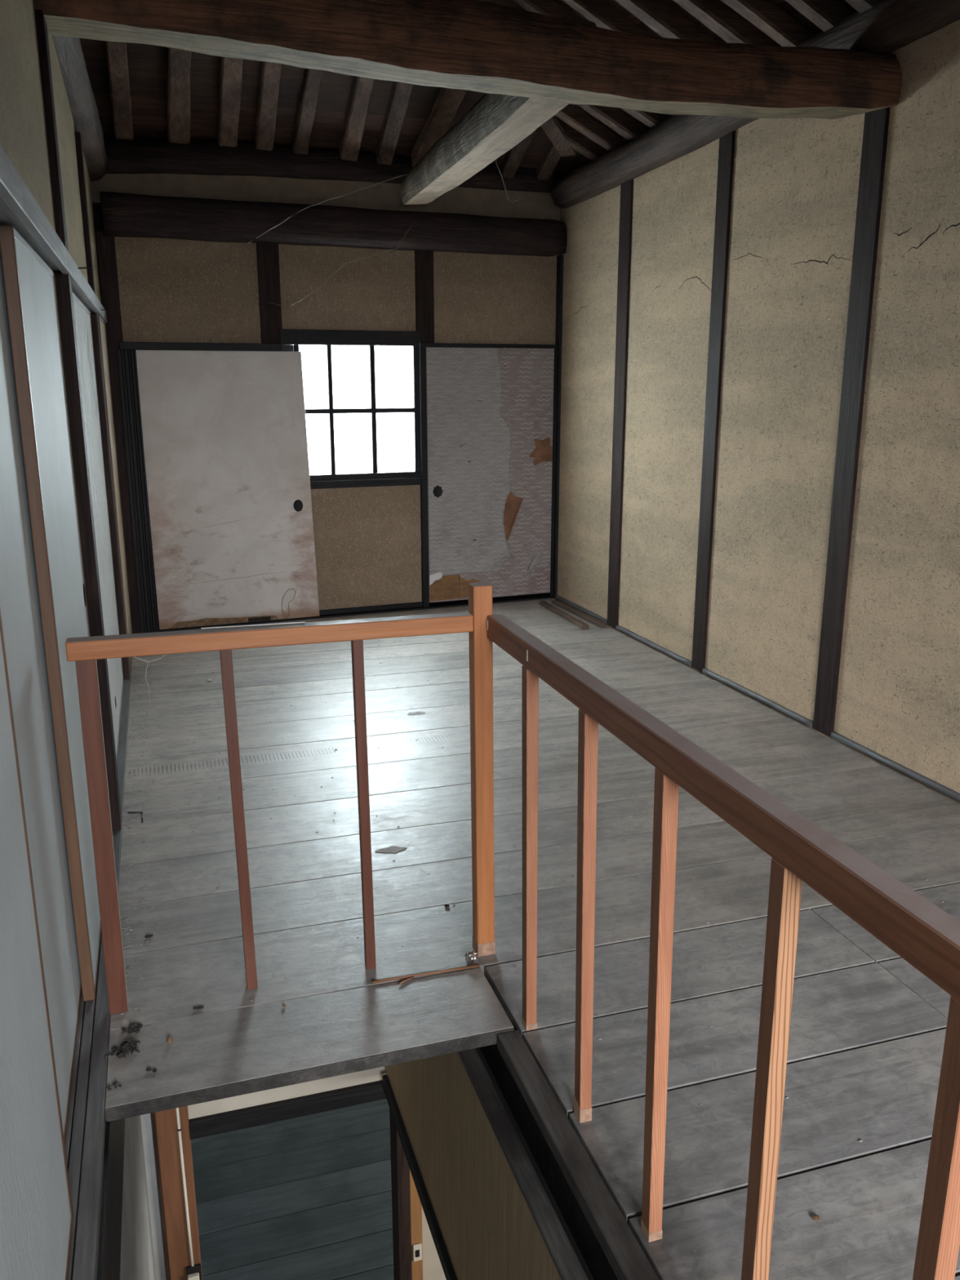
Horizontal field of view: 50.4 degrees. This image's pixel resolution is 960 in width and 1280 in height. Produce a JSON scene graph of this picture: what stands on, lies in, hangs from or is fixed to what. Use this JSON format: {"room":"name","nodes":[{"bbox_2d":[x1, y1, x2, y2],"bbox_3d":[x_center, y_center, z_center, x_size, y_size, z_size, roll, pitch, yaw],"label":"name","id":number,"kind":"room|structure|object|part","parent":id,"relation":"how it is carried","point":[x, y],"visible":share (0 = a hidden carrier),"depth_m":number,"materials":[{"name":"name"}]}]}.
{"room":"attic stair landing","nodes":[
{"label":"attic stair landing","id":0,"kind":"room"},
{"bbox_2d":[0,0,132,1279],"bbox_3d":[-0.916,-1.037,1.872,0.215,4.220,8.100,-4,15,-17],"label":"wall","id":1,"kind":"structure","parent":0,"point":[46,190],"depth_m":2.74,"materials":[{"name":"paint"}]},
{"bbox_3d":[-0.480,-1.228,0.363,0.078,1.500,5.140,-4,15,-17],"label":"plaster panel","id":2,"kind":"part","parent":1,"relation":"part of","materials":[{"name":"beige paint"}]},
{"bbox_2d":[0,608,73,1279],"bbox_3d":[-0.591,0.299,1.159,0.018,1.745,0.955,-4,15,-17],"label":"door","id":3,"kind":"structure","parent":1,"relation":"in","point":[37,1216],"depth_m":1.48,"materials":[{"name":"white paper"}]},
{"bbox_3d":[-0.590,1.135,1.373,0.018,0.020,0.919,-4,15,-17],"label":"frame rail","id":4,"kind":"part","parent":3,"relation":"part of","materials":[{"name":"wood"}]},
{"bbox_2d":[0,248,82,1146],"bbox_3d":[-0.842,0.125,1.842,0.020,1.745,1.250,-4,15,-17],"label":"door","id":5,"kind":"structure","parent":1,"relation":"in","point":[20,606],"depth_m":2.04,"materials":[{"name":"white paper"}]},
{"bbox_3d":[-0.841,0.960,2.056,0.020,0.020,1.214,-4,15,-17],"label":"frame rail","id":6,"kind":"part","parent":5,"relation":"part of","materials":[{"name":"black wood"}]},
{"bbox_2d":[0,224,101,1001],"bbox_3d":[-1.088,-0.094,2.695,0.028,1.745,0.989,-4,15,-17],"label":"door","id":7,"kind":"structure","parent":1,"relation":"in","point":[29,282],"depth_m":2.38,"materials":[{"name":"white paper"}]},
{"bbox_3d":[-1.089,-0.929,2.481,0.027,0.020,0.953,-4,15,-17],"label":"frame rail","id":8,"kind":"part","parent":7,"relation":"part of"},
{"bbox_3d":[-1.203,-0.136,3.104,0.003,0.072,0.044,-4,15,-17],"label":"finger pull","id":9,"kind":"part","parent":7,"relation":"part of","materials":[{"name":"black plastic"}]},
{"bbox_3d":[-1.088,0.742,2.909,0.027,0.020,0.953,-4,15,-17],"label":"frame rail","id":10,"kind":"part","parent":7,"relation":"part of","materials":[{"name":"grey wood"}]},
{"bbox_3d":[-0.842,-0.808,1.857,0.023,0.060,7.920,-4,15,-17],"label":"head rail","id":11,"kind":"part","parent":1,"relation":"part of","materials":[{"name":"grey wood"}]},
{"bbox_3d":[-1.516,-1.683,3.649,0.078,0.750,1.570,-4,15,-17],"label":"plaster panel","id":12,"kind":"part","parent":1,"relation":"part of","materials":[{"name":"beige paint"}]},
{"bbox_3d":[-0.916,0.930,2.289,0.037,0.031,7.940,-4,15,-17],"label":"door sill","id":13,"kind":"part","parent":1,"relation":"part of","materials":[{"name":"black wood"}]},
{"bbox_3d":[-1.254,-0.571,3.116,0.098,2.460,0.109,-4,15,-17],"label":"post","id":14,"kind":"part","parent":1,"relation":"part of","materials":[{"name":"brown wood"}]},
{"bbox_2d":[51,35,107,182],"bbox_3d":[-1.642,-2.231,4.046,0.212,0.294,2.926,-4,15,-17],"label":"roof beam","id":15,"kind":"structure","parent":1,"relation":"attached to","point":[80,95],"depth_m":4.17,"materials":[{"name":"wood"}]},
{"bbox_3d":[-0.886,0.927,2.298,0.022,0.032,7.940,-4,15,-17],"label":"door sill","id":16,"kind":"part","parent":1,"relation":"part of","materials":[{"name":"black wood"}]},
{"bbox_3d":[-1.752,-1.831,4.427,0.098,0.670,0.100,-4,15,-17],"label":"post","id":17,"kind":"part","parent":1,"relation":"part of","materials":[{"name":"brown wood"}]},
{"bbox_3d":[-1.933,-1.990,4.950,0.084,0.700,1.050,-4,15,-17],"label":"plaster panel","id":18,"kind":"part","parent":1,"relation":"part of","materials":[{"name":"beige paint"}]},
{"bbox_2d":[71,291,123,758],"bbox_3d":[-1.526,-0.442,4.053,0.030,1.745,1.721,-4,15,-17],"label":"door","id":19,"kind":"structure","parent":1,"relation":"in","point":[82,314],"depth_m":4.22,"materials":[{"name":"white paper"}]},
{"bbox_3d":[-1.527,-1.277,3.838,0.030,0.020,1.697,-4,15,-17],"label":"frame rail","id":20,"kind":"part","parent":19,"relation":"part of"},
{"bbox_3d":[-1.526,0.394,4.267,0.030,0.020,1.697,-4,15,-17],"label":"frame rail","id":21,"kind":"part","parent":19,"relation":"part of","materials":[{"name":"grey wood"}]},
{"bbox_3d":[-0.856,0.923,2.307,0.035,0.035,7.940,-4,15,-17],"label":"door sill","id":22,"kind":"part","parent":1,"relation":"part of","materials":[{"name":"brown wood"}]},
{"bbox_3d":[-1.804,-0.652,4.896,0.093,1.735,0.100,-4,15,-17],"label":"post","id":23,"kind":"part","parent":1,"relation":"part of","materials":[{"name":"brown wood"}]},
{"bbox_2d":[97,315,132,669],"bbox_3d":[-1.914,-0.771,5.338,0.034,1.745,0.820,-4,15,-17],"label":"door","id":24,"kind":"structure","parent":1,"relation":"in","point":[102,330],"depth_m":5.28,"materials":[{"name":"white wood"}]},
{"bbox_3d":[-1.925,-1.616,5.162,0.030,0.020,0.700,-4,15,-17],"label":"frame rail","id":25,"kind":"part","parent":24,"relation":"part of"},
{"bbox_2d":[33,0,902,119],"bbox_3d":[0.071,-1.972,3.293,2.882,0.413,0.328,-4,15,-17],"label":"roof beam","id":26,"kind":"structure","parent":1,"relation":"attached to","point":[484,46],"depth_m":3.20,"materials":[{"name":"brown wood"}]},
{"bbox_2d":[400,15,596,204],"bbox_3d":[-0.008,-2.303,4.660,0.237,0.224,2.557,-4,15,-15],"label":"roof beam","id":27,"kind":"structure","parent":26,"relation":"attached to","point":[496,123],"depth_m":4.47,"materials":[{"name":"grey wood"}]},
{"bbox_2d":[242,173,407,247],"bbox_3d":[-0.808,-2.387,5.593,1.024,0.423,0.343,-2,14,-7],"label":"thread","id":28,"kind":"object","parent":27,"relation":"hanging from","point":[406,174],"visible":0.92,"depth_m":5.56},
{"bbox_2d":[97,1115,156,1279],"bbox_3d":[-0.540,2.360,1.538,0.108,2.364,3.850,-4,15,-17],"label":"wall","id":29,"kind":"structure","parent":0,"point":[126,1247],"depth_m":2.40,"materials":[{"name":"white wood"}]},
{"bbox_3d":[-0.544,2.489,1.570,0.100,2.100,3.850,-4,15,-17],"label":"plaster panel","id":30,"kind":"part","parent":29,"relation":"part of","materials":[{"name":"white paint"}]},
{"bbox_2d":[191,1098,394,1279],"bbox_3d":[0.171,3.190,3.361,4.700,0.150,6.600,-4,15,-17],"label":"floor","id":31,"kind":"structure","parent":0,"point":[308,1197],"depth_m":4.96,"materials":[{"name":"grey wood"}]},
{"bbox_2d":[140,1066,446,1279],"bbox_3d":[0.161,2.006,3.087,4.720,2.280,6.660,-4,15,-17],"label":"wall","id":32,"kind":"structure","parent":0,"point":[411,1227],"depth_m":3.37,"materials":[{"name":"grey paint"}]},
{"bbox_3d":[-1.067,1.932,3.379,0.037,2.280,0.070,-4,15,-17],"label":"plaster panel","id":33,"kind":"part","parent":32,"relation":"part of","materials":[{"name":"white paint"}]},
{"bbox_3d":[-0.995,1.927,3.398,0.102,2.280,0.095,-4,15,-17],"label":"post","id":34,"kind":"part","parent":32,"relation":"part of","materials":[{"name":"brown wood"}]},
{"bbox_2d":[175,1107,202,1279],"bbox_3d":[-0.951,1.787,3.312,0.047,0.805,0.025,-4,15,-17],"label":"power cable","id":35,"kind":"object","parent":32,"relation":"attached to","point":[193,1272],"visible":0.87,"depth_m":3.34,"materials":[{"name":"beige plastic"}]},
{"bbox_3d":[-0.626,1.151,3.330,0.678,0.742,0.075,-4,15,-17],"label":"plaster panel","id":36,"kind":"part","parent":32,"relation":"part of","materials":[{"name":"beige paint"}]},
{"bbox_3d":[-0.284,1.870,3.619,0.044,2.280,0.105,-4,15,-17],"label":"post","id":37,"kind":"part","parent":32,"relation":"part of","materials":[{"name":"brown wood"}]},
{"bbox_3d":[-0.242,2.216,3.721,0.043,1.560,0.105,-4,15,-17],"label":"door frame","id":38,"kind":"part","parent":32,"relation":"part of","materials":[{"name":"brown wood"}]},
{"bbox_2d":[413,1242,422,1262],"bbox_3d":[-0.224,2.196,3.658,0.032,0.070,0.014,-4,15,-17],"label":"light switch","id":39,"kind":"object","parent":32,"relation":"attached to","point":[417,1248],"visible":1,"depth_m":3.65,"materials":[{"name":"beige plastic"}]},
{"bbox_3d":[0.965,1.769,4.012,2.495,2.280,0.080,-4,15,-17],"label":"plaster panel","id":40,"kind":"part","parent":32,"relation":"part of","materials":[{"name":"white paint"}]},
{"bbox_2d":[90,137,559,633],"bbox_3d":[-0.779,-1.607,6.172,3.050,3.050,0.190,-6,15,-21],"label":"wall","id":41,"kind":"structure","parent":0,"point":[371,543],"depth_m":6.02,"materials":[{"name":"brown paint"}]},
{"bbox_3d":[-2.022,-1.122,5.772,0.093,2.210,0.110,-6,15,-21],"label":"corner post","id":42,"kind":"part","parent":41,"relation":"part of","materials":[{"name":"brown wood"}]},
{"bbox_3d":[-1.997,-0.825,5.833,0.020,1.604,0.115,-6,15,-21],"label":"jamb rail","id":43,"kind":"part","parent":41,"relation":"part of","materials":[{"name":"black wood"}]},
{"bbox_3d":[-1.981,-0.828,5.845,0.014,1.604,0.105,-6,15,-21],"label":"jamb rail","id":44,"kind":"part","parent":41,"relation":"part of","materials":[{"name":"black wood"}]},
{"bbox_3d":[-1.963,-0.829,5.848,0.018,1.604,0.112,-6,15,-21],"label":"jamb rail","id":45,"kind":"part","parent":41,"relation":"part of","materials":[{"name":"black wood"}]},
{"bbox_3d":[-1.949,-0.832,5.859,0.010,1.604,0.102,-6,15,-21],"label":"jamb rail","id":46,"kind":"part","parent":41,"relation":"part of","materials":[{"name":"black wood"}]},
{"bbox_3d":[-1.934,-0.832,5.860,0.016,1.604,0.110,-6,15,-21],"label":"jamb rail","id":47,"kind":"part","parent":41,"relation":"part of","materials":[{"name":"black wood"}]},
{"bbox_3d":[-1.920,-0.834,5.868,0.010,1.604,0.106,-6,15,-21],"label":"jamb rail","id":48,"kind":"part","parent":41,"relation":"part of","materials":[{"name":"black wood"}]},
{"bbox_3d":[-1.653,-1.965,5.737,0.800,0.580,0.078,-6,15,-21],"label":"plaster panel","id":49,"kind":"part","parent":41,"relation":"part of","materials":[{"name":"beige paint"}]},
{"bbox_3d":[-1.582,-1.667,5.803,0.895,0.041,0.150,-6,15,-21],"label":"head rail","id":50,"kind":"part","parent":41,"relation":"part of","materials":[{"name":"black wood"}]},
{"bbox_2d":[135,350,319,629],"bbox_3d":[-1.456,-0.877,6.013,0.971,1.591,0.025,-6,15,-21],"label":"door","id":51,"kind":"structure","parent":41,"relation":"in","point":[224,433],"depth_m":5.99,"materials":[{"name":"paper"}]},
{"bbox_3d":[-1.098,-0.812,6.167,0.058,0.072,0.003,-6,15,-21],"label":"finger pull","id":52,"kind":"part","parent":51,"relation":"part of","materials":[{"name":"black plastic"}]},
{"bbox_3d":[-1.222,-2.003,5.896,0.122,0.565,0.096,-6,15,-21],"label":"post","id":53,"kind":"part","parent":41,"relation":"part of","materials":[{"name":"brown wood"}]},
{"bbox_2d":[99,191,567,256],"bbox_3d":[-0.750,-2.389,5.905,2.707,0.219,0.172,-6,15,-21],"label":"roof beam","id":54,"kind":"structure","parent":41,"relation":"attached to","point":[124,215],"depth_m":5.78,"materials":[{"name":"brown wood"}]},
{"bbox_2d":[266,223,412,308],"bbox_3d":[-0.757,-2.115,5.742,0.858,0.502,0.412,-4,15,-17],"label":"thread","id":55,"kind":"object","parent":54,"relation":"hanging from","point":[411,224],"visible":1,"depth_m":5.60},
{"bbox_2d":[103,138,566,192],"bbox_3d":[-0.755,-2.703,5.857,2.730,0.226,0.130,-6,15,-21],"label":"roof beam","id":56,"kind":"structure","parent":41,"relation":"attached to","point":[123,156],"depth_m":5.65,"materials":[{"name":"brown wood"}]},
{"bbox_3d":[-0.787,-2.090,6.063,0.825,0.500,0.078,-6,15,-21],"label":"plaster panel","id":57,"kind":"part","parent":41,"relation":"part of","materials":[{"name":"beige paint"}]},
{"bbox_2d":[293,344,421,488],"bbox_3d":[-0.696,-1.403,6.281,0.874,1.000,0.150,-6,15,-21],"label":"window","id":58,"kind":"structure","parent":41,"relation":"in","point":[375,478],"depth_m":6.28,"materials":[{"name":"black wood"}]},
{"bbox_3d":[-0.729,-0.977,6.338,0.745,0.046,0.080,-6,15,-21],"label":"sill","id":59,"kind":"part","parent":58,"relation":"part of","materials":[{"name":"black wood"}]},
{"bbox_3d":[-0.740,-0.591,6.465,0.745,0.765,0.080,-6,15,-21],"label":"plaster panel","id":60,"kind":"part","parent":41,"relation":"part of","materials":[{"name":"brown paint"}]},
{"bbox_3d":[-0.737,-0.209,6.557,0.745,0.030,0.094,-6,15,-21],"label":"rail","id":61,"kind":"part","parent":41,"relation":"part of","materials":[{"name":"black wood"}]},
{"bbox_3d":[-0.369,-1.016,6.492,0.041,1.645,0.112,-6,15,-21],"label":"frame post","id":62,"kind":"part","parent":41,"relation":"part of","materials":[{"name":"black wood"}]},
{"bbox_3d":[-0.350,-2.090,6.234,0.114,0.565,0.096,-6,15,-21],"label":"post","id":63,"kind":"part","parent":41,"relation":"part of","materials":[{"name":"brown wood"}]},
{"bbox_3d":[0.061,-1.858,6.450,0.965,0.023,0.120,-6,15,-21],"label":"head rail","id":64,"kind":"part","parent":41,"relation":"part of","materials":[{"name":"black wood"}]},
{"bbox_2d":[426,346,554,602],"bbox_3d":[0.074,-1.059,6.611,0.872,1.602,0.052,-6,15,-21],"label":"door","id":65,"kind":"structure","parent":41,"relation":"in","point":[490,411],"depth_m":6.60,"materials":[{"name":"paper"}]},
{"bbox_3d":[-0.268,-0.944,6.493,0.068,0.080,0.003,-6,15,-21],"label":"finger pull","id":66,"kind":"part","parent":65,"relation":"part of","materials":[{"name":"black plastic"}]},
{"bbox_3d":[0.094,-2.144,6.414,0.855,0.570,0.078,-6,15,-21],"label":"plaster panel","id":67,"kind":"part","parent":41,"relation":"part of","materials":[{"name":"beige paint"}]},
{"bbox_3d":[0.486,-1.097,6.807,0.038,1.645,0.084,-6,15,-21],"label":"frame post","id":68,"kind":"part","parent":41,"relation":"part of","materials":[{"name":"black wood"}]},
{"bbox_2d":[79,0,878,180],"bbox_3d":[0.493,-2.491,1.940,3.160,1.534,8.370,-4,15,-17],"label":"ceiling","id":69,"kind":"structure","parent":0,"point":[145,92],"depth_m":5.28,"materials":[{"name":"brown wood"}]},
{"bbox_2d":[495,159,519,203],"bbox_3d":[0.132,-2.679,5.780,0.196,0.381,0.012,-3,15,-11],"label":"thread","id":70,"kind":"object","parent":69,"relation":"hanging from","point":[495,159],"visible":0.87,"depth_m":5.80},
{"bbox_2d":[382,1030,617,1279],"bbox_3d":[0.157,1.412,2.117,0.182,0.804,2.750,-4,15,-17],"label":"wall","id":71,"kind":"structure","parent":0,"point":[497,1203],"depth_m":2.32,"materials":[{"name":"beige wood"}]},
{"bbox_3d":[0.100,1.430,2.099,0.025,0.688,2.744,-4,15,-17],"label":"panel","id":72,"kind":"part","parent":71,"relation":"part of","materials":[{"name":"brown wood"}]},
{"bbox_3d":[0.131,1.227,2.061,0.039,0.220,2.750,-4,15,-17],"label":"panel","id":73,"kind":"part","parent":71,"relation":"part of","materials":[{"name":"brown wood"}]},
{"bbox_2d":[105,598,959,1279],"bbox_3d":[0.492,0.827,2.816,3.050,0.100,8.318,-4,15,-17],"label":"floor","id":74,"kind":"structure","parent":0,"point":[868,1028],"depth_m":2.76,"materials":[{"name":"grey wood"}]},
{"bbox_2d":[105,1080,121,1089],"bbox_3d":[-0.774,0.940,2.155,0.030,0.010,0.022,-12,19,-39],"label":"clump","id":75,"kind":"object","parent":74,"relation":"on","point":[114,1082],"visible":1,"depth_m":2.15,"materials":[{"name":"grey"}]},
{"bbox_2d":[104,1040,140,1058],"bbox_3d":[-0.795,0.906,2.268,0.076,0.022,0.055,-4,15,-17],"label":"clump","id":76,"kind":"object","parent":74,"relation":"on","point":[126,1046],"visible":1,"depth_m":2.26,"materials":[{"name":"grey"}]},
{"bbox_2d":[120,1022,142,1034],"bbox_3d":[-0.801,0.890,2.345,0.049,0.015,0.040,-4,15,-17],"label":"clump","id":77,"kind":"object","parent":74,"relation":"on","point":[131,1025],"visible":1,"depth_m":2.34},
{"bbox_2d":[127,811,142,822],"bbox_3d":[-1.161,0.601,3.489,0.040,0.004,0.113,-13,19,-41],"label":"bracket","id":78,"kind":"object","parent":74,"relation":"on","point":[128,811],"visible":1,"depth_m":3.51,"materials":[{"name":"metal"}]},
{"bbox_2d":[144,934,153,937],"bbox_3d":[-0.886,0.792,2.731,0.024,0.008,0.012,-4,15,-17],"label":"crumb","id":79,"kind":"object","parent":74,"relation":"on","point":[146,935],"visible":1,"depth_m":2.73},
{"bbox_2d":[166,1036,173,1043],"bbox_3d":[-0.698,0.900,2.299,0.015,0.014,0.013,6,16,22],"label":"scrap","id":80,"kind":"object","parent":74,"relation":"on","point":[170,1039],"visible":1,"depth_m":2.29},
{"bbox_2d":[192,1005,204,1009],"bbox_3d":[-0.667,0.872,2.421,0.026,0.007,0.009,-4,15,-17],"label":"crumb","id":81,"kind":"object","parent":74,"relation":"on","point":[198,1007],"visible":1,"depth_m":2.42,"materials":[{"name":"grey"}]},
{"bbox_2d":[374,845,407,853],"bbox_3d":[-0.282,0.665,3.242,0.094,0.001,0.052,2,15,10],"label":"dried stain","id":82,"kind":"object","parent":74,"relation":"on","point":[393,849],"visible":1,"depth_m":3.24,"materials":[{"name":"grey"}]},
{"bbox_2d":[398,976,414,985],"bbox_3d":[-0.184,0.844,2.532,0.050,0.006,0.006,-13,19,-41],"label":"wood splinter","id":83,"kind":"object","parent":74,"relation":"on","point":[412,977],"visible":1,"depth_m":2.53,"materials":[{"name":"brown wood"}]},
{"bbox_2d":[407,711,425,715],"bbox_3d":[-0.287,0.327,4.562,0.085,0.001,0.042,-4,15,-17],"label":"dried stain","id":84,"kind":"object","parent":74,"relation":"on","point":[418,712],"visible":1,"depth_m":4.56,"materials":[{"name":"grey"}]},
{"bbox_2d":[371,964,479,983],"bbox_3d":[-0.135,0.837,2.561,0.275,0.005,0.010,-4,15,-15],"label":"wooden lath","id":85,"kind":"object","parent":74,"relation":"on","point":[475,966],"visible":1,"depth_m":2.56,"materials":[{"name":"brown wood"}]},
{"bbox_2d":[463,950,477,964],"bbox_3d":[-0.023,0.812,2.616,0.032,0.028,0.038,-13,20,-42],"label":"ball","id":86,"kind":"object","parent":74,"relation":"on","point":[470,957],"visible":1,"depth_m":2.61,"materials":[{"name":"silver metal"}]},
{"bbox_2d":[65,582,959,1279],"bbox_3d":[-0.046,0.666,1.272,0.975,0.977,2.564,-4,15,-17],"label":"stair railing","id":87,"kind":"object","parent":74,"relation":"on","point":[917,930],"depth_m":1.76,"materials":[{"name":"orange wood"}]},
{"bbox_2d":[133,653,168,662],"bbox_3d":[-0.730,0.037,2.270,0.101,0.025,0.006,-4,15,-17],"label":"thread","id":88,"kind":"object","parent":87,"relation":"hanging from","point":[166,654],"visible":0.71,"depth_m":2.27},
{"bbox_2d":[145,662,150,702],"bbox_3d":[-0.743,0.098,2.285,0.010,0.105,0.001,-4,15,-17],"label":"thread","id":89,"kind":"object","parent":88,"relation":"hanging from","point":[148,662],"visible":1,"depth_m":2.28},
{"bbox_3d":[-0.514,-0.034,2.318,0.231,0.003,0.004,-4,15,-14],"label":"paper strip","id":90,"kind":"part","parent":87,"relation":"part of","materials":[{"name":"white paper"}]},
{"bbox_3d":[-0.455,-0.011,2.320,0.905,0.043,0.046,-4,15,-16],"label":"handrail","id":91,"kind":"part","parent":87,"relation":"part of","materials":[{"name":"orange wood"}]},
{"bbox_3d":[0.005,0.340,2.546,0.057,0.977,0.049,-4,15,-17],"label":"newel post","id":92,"kind":"part","parent":87,"relation":"part of","materials":[{"name":"orange wood"}]},
{"bbox_3d":[0.408,0.264,1.282,0.042,0.060,2.499,-4,15,-17],"label":"handrail","id":93,"kind":"part","parent":87,"relation":"part of","materials":[{"name":"brown wood"}]},
{"bbox_2d":[120,631,944,1142],"bbox_3d":[-0.038,0.469,4.002,2.564,0.004,4.542,-4,15,-17],"label":"litter","id":94,"kind":"object","parent":74,"relation":"on","point":[128,967],"visible":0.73,"depth_m":3.26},
{"bbox_2d":[539,600,588,629],"bbox_3d":[0.520,-0.162,6.419,0.044,0.025,0.730,-4,15,-17],"label":"batten","id":95,"kind":"object","parent":74,"relation":"on","point":[580,624],"visible":1,"depth_m":6.34,"materials":[{"name":"brown wood"}]},
{"bbox_2d":[552,600,606,627],"bbox_3d":[0.620,-0.171,6.455,0.044,0.025,0.722,-5,15,-19],"label":"batten","id":96,"kind":"object","parent":74,"relation":"on","point":[588,618],"visible":1,"depth_m":6.39,"materials":[{"name":"brown wood"}]},
{"bbox_2d":[811,1213,819,1222],"bbox_3d":[0.598,1.027,1.815,0.015,0.007,0.013,-4,15,-17],"label":"scrap","id":97,"kind":"object","parent":74,"relation":"on","point":[815,1217],"visible":1,"depth_m":1.81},
{"bbox_2d":[552,19,959,804],"bbox_3d":[1.871,-0.887,2.894,0.148,3.420,8.554,-5,15,-18],"label":"wall","id":98,"kind":"structure","parent":0,"point":[757,331],"depth_m":4.38,"materials":[{"name":"paint"}]},
{"bbox_3d":[0.522,-1.358,6.709,0.055,2.200,0.070,-4,15,-17],"label":"corner post","id":99,"kind":"part","parent":98,"relation":"part of","materials":[{"name":"black wood"}]},
{"bbox_3d":[0.685,-1.421,6.307,0.086,2.720,0.902,-5,15,-18],"label":"plaster panel","id":100,"kind":"part","parent":98,"relation":"part of","materials":[{"name":"paint"}]},
{"bbox_3d":[0.834,-1.313,5.848,0.093,2.540,0.128,-4,15,-17],"label":"post","id":101,"kind":"part","parent":98,"relation":"part of","materials":[{"name":"brown wood"}]},
{"bbox_3d":[1.007,-1.187,5.396,0.086,2.720,0.915,-5,15,-18],"label":"plaster panel","id":102,"kind":"part","parent":98,"relation":"part of","materials":[{"name":"paint"}]},
{"bbox_3d":[1.155,-1.090,4.936,0.093,2.560,0.112,-4,15,-17],"label":"post","id":103,"kind":"part","parent":98,"relation":"part of","materials":[{"name":"brown wood"}]},
{"bbox_2d":[550,0,959,208],"bbox_3d":[1.808,-1.881,2.540,0.231,0.347,8.104,-5,15,-18],"label":"roof beam","id":104,"kind":"structure","parent":98,"relation":"attached to","point":[888,26],"depth_m":4.58,"materials":[{"name":"wood"}]},
{"bbox_3d":[1.330,-0.953,4.481,0.086,2.720,0.939,-5,15,-18],"label":"plaster panel","id":105,"kind":"part","parent":98,"relation":"part of","materials":[{"name":"paint"}]},
{"bbox_3d":[1.483,-0.794,4.021,0.093,2.440,0.122,-4,15,-17],"label":"post","id":106,"kind":"part","parent":98,"relation":"part of","materials":[{"name":"brown wood"}]},
{"bbox_3d":[2.336,-0.503,1.557,0.086,3.300,5.319,-5,15,-18],"label":"plaster panel","id":107,"kind":"part","parent":98,"relation":"part of","materials":[{"name":"paint"}]}
]}

